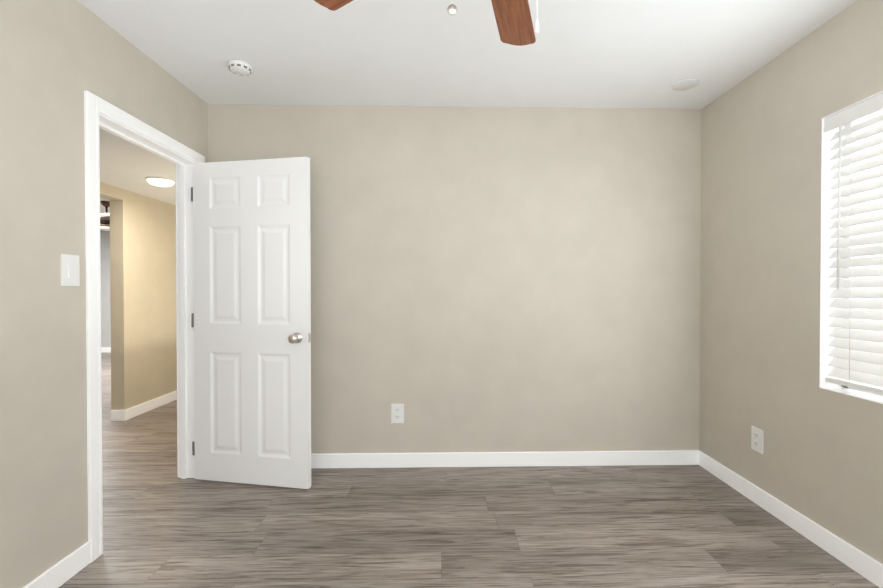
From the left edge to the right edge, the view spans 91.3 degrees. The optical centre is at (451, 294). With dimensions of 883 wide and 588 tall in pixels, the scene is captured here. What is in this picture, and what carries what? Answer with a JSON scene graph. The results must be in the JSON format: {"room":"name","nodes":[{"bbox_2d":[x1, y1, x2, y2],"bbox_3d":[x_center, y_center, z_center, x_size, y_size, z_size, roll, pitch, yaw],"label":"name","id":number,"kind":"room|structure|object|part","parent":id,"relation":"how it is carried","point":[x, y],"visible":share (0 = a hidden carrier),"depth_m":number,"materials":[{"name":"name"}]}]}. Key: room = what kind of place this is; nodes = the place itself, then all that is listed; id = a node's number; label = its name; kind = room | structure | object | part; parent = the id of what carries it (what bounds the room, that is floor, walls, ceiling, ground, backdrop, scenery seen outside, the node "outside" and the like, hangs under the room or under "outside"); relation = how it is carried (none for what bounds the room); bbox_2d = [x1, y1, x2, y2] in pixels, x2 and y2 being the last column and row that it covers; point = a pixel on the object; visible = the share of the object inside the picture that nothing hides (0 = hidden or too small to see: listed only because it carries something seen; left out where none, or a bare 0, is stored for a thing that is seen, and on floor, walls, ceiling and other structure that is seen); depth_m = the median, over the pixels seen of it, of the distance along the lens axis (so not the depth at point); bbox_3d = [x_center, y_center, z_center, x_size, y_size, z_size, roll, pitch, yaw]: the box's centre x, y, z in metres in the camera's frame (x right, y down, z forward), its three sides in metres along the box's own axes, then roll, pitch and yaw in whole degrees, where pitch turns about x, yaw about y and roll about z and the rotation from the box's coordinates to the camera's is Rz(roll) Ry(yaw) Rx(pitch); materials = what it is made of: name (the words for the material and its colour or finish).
{"room":"empty bedroom","nodes":[
{"label":"empty bedroom","id":0,"kind":"room"},
{"bbox_2d":[0,0,207,587],"bbox_3d":[-1.710,-0.061,3.934,0.120,2.440,9.260,0,1,-1],"label":"wall","id":1,"kind":"structure","parent":0,"point":[58,58],"depth_m":1.71,"materials":[{"name":"paint"}]},
{"bbox_2d":[23,541,90,587],"bbox_3d":[-1.566,1.145,0.611,0.013,0.098,2.584,0,1,-1],"label":"baseboard","id":2,"kind":"structure","parent":1,"relation":"attached to","point":[64,570],"depth_m":1.77,"materials":[{"name":"white wood"}]},
{"bbox_2d":[61,254,79,285],"bbox_3d":[-1.595,-0.103,1.806,0.010,0.130,0.085,0,1,-1],"label":"light switch","id":3,"kind":"object","parent":1,"relation":"attached to","point":[70,270],"visible":1,"depth_m":1.80,"materials":[{"name":"white plastic"}]},
{"bbox_2d":[84,91,204,562],"bbox_3d":[-1.673,0.140,2.352,0.152,2.071,0.932,0,1,-1],"label":"door frame","id":4,"kind":"structure","parent":1,"relation":"attached to","point":[94,106],"depth_m":2.09,"materials":[{"name":"white wood"}]},
{"bbox_3d":[-1.741,0.140,2.350,0.016,2.071,0.932,0,1,-1],"label":"hall door casing trim","id":5,"kind":"part","parent":4,"relation":"part of","materials":[{"name":"white wood"}]},
{"bbox_2d":[193,157,310,488],"bbox_3d":[-1.237,0.170,2.658,0.792,1.985,0.171,0,1,10],"label":"door","id":6,"kind":"structure","parent":1,"relation":"in","point":[252,312],"depth_m":2.64,"materials":[{"name":"white wood"}]},
{"bbox_2d":[100,197,109,213],"bbox_3d":[-5.420,-1.336,5.345,4.500,0.080,6.240,0,1,-1],"label":"ceiling","id":7,"kind":"structure","parent":0,"point":[102,209],"depth_m":6.45,"materials":[{"name":"paint"}]},
{"bbox_2d":[100,201,109,230],"bbox_3d":[-4.843,-1.102,6.085,1.186,0.404,1.151,0,1,-1],"label":"fan","id":8,"kind":"object","parent":7,"relation":"hanging from","point":[105,221],"visible":0.4,"depth_m":5.97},
{"bbox_3d":[-4.612,-1.011,5.770,0.136,0.015,0.535,-13,9,-38],"label":"blade","id":9,"kind":"part","parent":8,"relation":"part of","materials":[{"name":"brown wood"}]},
{"bbox_2d":[100,230,110,346],"bbox_3d":[-3.169,-0.075,5.291,0.002,2.440,6.240,0,1,-1],"label":"wall","id":10,"kind":"structure","parent":0,"point":[105,290],"depth_m":3.89,"materials":[{"name":"paint"}]},
{"bbox_2d":[101,347,110,351],"bbox_3d":[-5.430,1.063,8.364,4.380,0.098,0.013,0,1,-1],"label":"baseboard","id":11,"kind":"structure","parent":10,"relation":"attached to","point":[105,349],"depth_m":8.33,"materials":[{"name":"white wood"}]},
{"bbox_2d":[99,128,175,205],"bbox_3d":[-2.451,-1.010,3.847,1.366,0.080,9.380,0,1,-1],"label":"ceiling","id":12,"kind":"structure","parent":0,"point":[127,165],"depth_m":3.29,"materials":[{"name":"paint"}]},
{"bbox_2d":[145,177,174,186],"bbox_3d":[-2.449,-0.942,3.628,0.210,0.052,0.210,0,1,-1],"label":"recessed light","id":13,"kind":"object","parent":12,"relation":"in","point":[161,182],"visible":1,"depth_m":3.57,"materials":[{"name":"white glass"}]},
{"bbox_2d":[100,182,176,409],"bbox_3d":[-3.074,0.095,3.844,0.120,2.130,9.380,0,1,-1],"label":"wall","id":14,"kind":"structure","parent":0,"point":[143,296],"depth_m":4.20,"materials":[{"name":"paint"}]},
{"bbox_2d":[111,410,125,420],"bbox_3d":[-3.070,1.110,3.968,0.133,0.098,0.013,0,1,-1],"label":"baseboard","id":15,"kind":"structure","parent":14,"relation":"attached to","point":[118,415],"depth_m":3.96,"materials":[{"name":"white wood"}]},
{"bbox_2d":[126,390,176,419],"bbox_3d":[-3.062,1.086,6.201,0.013,0.098,4.450,0,1,-1],"label":"baseboard","id":16,"kind":"structure","parent":14,"relation":"attached to","point":[137,410],"depth_m":4.31,"materials":[{"name":"white wood"}]},
{"bbox_2d":[208,104,700,453],"bbox_3d":[0.140,-0.051,2.987,3.534,2.440,0.120,0,1,-1],"label":"wall","id":17,"kind":"structure","parent":0,"point":[505,279],"depth_m":2.93,"materials":[{"name":"paint"}]},
{"bbox_2d":[391,404,403,422],"bbox_3d":[-0.368,0.804,2.920,0.085,0.130,0.008,0,1,-1],"label":"electrical outlet","id":18,"kind":"object","parent":17,"relation":"attached to","point":[397,413],"visible":1,"depth_m":2.92,"materials":[{"name":"white plastic"}]},
{"bbox_2d":[311,450,698,467],"bbox_3d":[0.041,1.121,2.931,3.334,0.098,0.013,0,1,-1],"label":"baseboard","id":19,"kind":"structure","parent":17,"relation":"attached to","point":[487,459],"depth_m":2.93,"materials":[{"name":"white wood"}]},
{"bbox_2d":[77,0,856,108],"bbox_3d":[0.123,-1.291,1.123,3.654,0.080,3.820,0,1,-1],"label":"ceiling","id":20,"kind":"structure","parent":0,"point":[640,54],"depth_m":2.21,"materials":[{"name":"paint"}]},
{"bbox_2d":[228,59,251,75],"bbox_3d":[-1.166,-1.245,2.374,0.120,0.039,0.120,0,1,-1],"label":"smoke detector","id":21,"kind":"object","parent":20,"relation":"attached to","point":[239,67],"visible":1,"depth_m":2.34,"materials":[{"name":"white plastic"}]},
{"bbox_2d":[314,0,538,45],"bbox_3d":[0.136,-0.942,1.057,1.201,0.617,1.244,0,1,-1],"label":"fan","id":22,"kind":"object","parent":20,"relation":"hanging from","point":[513,18],"visible":1,"depth_m":1.50,"materials":[{"name":"brown wood"}]},
{"bbox_3d":[-0.220,-0.963,1.256,0.565,0.015,0.136,0,-9,34],"label":"blade","id":23,"kind":"part","parent":22,"relation":"part of","materials":[{"name":"brown wood"}]},
{"bbox_3d":[0.185,-0.965,1.407,0.136,0.015,0.565,11,3,15],"label":"blade","id":24,"kind":"part","parent":22,"relation":"part of","materials":[{"name":"brown wood"}]},
{"bbox_2d":[672,79,698,90],"bbox_3d":[1.406,-1.263,2.598,0.146,0.008,0.146,0,1,-1],"label":"disc","id":25,"kind":"object","parent":20,"relation":"attached to","point":[685,84],"visible":1,"depth_m":2.58,"materials":[{"name":"white plastic"}]},
{"bbox_2d":[59,352,878,587],"bbox_3d":[-2.874,1.190,3.860,9.520,0.060,9.380,0,1,-1],"label":"floor","id":26,"kind":"structure","parent":0,"point":[643,526],"depth_m":2.15,"materials":[{"name":"laminate"}]},
{"bbox_2d":[699,0,882,563],"bbox_3d":[1.849,-0.032,1.177,0.200,2.440,3.580,0,1,-1],"label":"wall","id":27,"kind":"structure","parent":0,"point":[819,460],"depth_m":2.24,"materials":[{"name":"paint"}]},
{"bbox_2d":[751,426,762,453],"bbox_3d":[1.716,0.815,2.425,0.008,0.130,0.085,0,1,-1],"label":"electrical outlet","id":28,"kind":"object","parent":27,"relation":"attached to","point":[757,439],"visible":1,"depth_m":2.42,"materials":[{"name":"white plastic"}]},
{"bbox_2d":[699,451,882,587],"bbox_3d":[1.743,1.139,1.180,0.013,0.098,3.567,0,1,-1],"label":"baseboard","id":29,"kind":"structure","parent":27,"relation":"attached to","point":[866,566],"depth_m":2.11,"materials":[{"name":"white wood"}]},
{"bbox_2d":[819,91,882,403],"bbox_3d":[1.810,-0.189,1.549,0.142,1.263,0.950,0,1,-1],"label":"window","id":30,"kind":"structure","parent":27,"relation":"in","point":[826,262],"depth_m":2.02,"materials":[{"name":"white plastic"}]},
{"bbox_2d":[824,93,882,394],"bbox_3d":[1.773,-0.201,1.548,0.084,1.225,0.936,0,1,-1],"label":"window blind","id":31,"kind":"object","parent":30,"relation":"attached to","point":[859,365],"visible":1,"depth_m":1.89,"materials":[{"name":"white plastic"}]}
]}

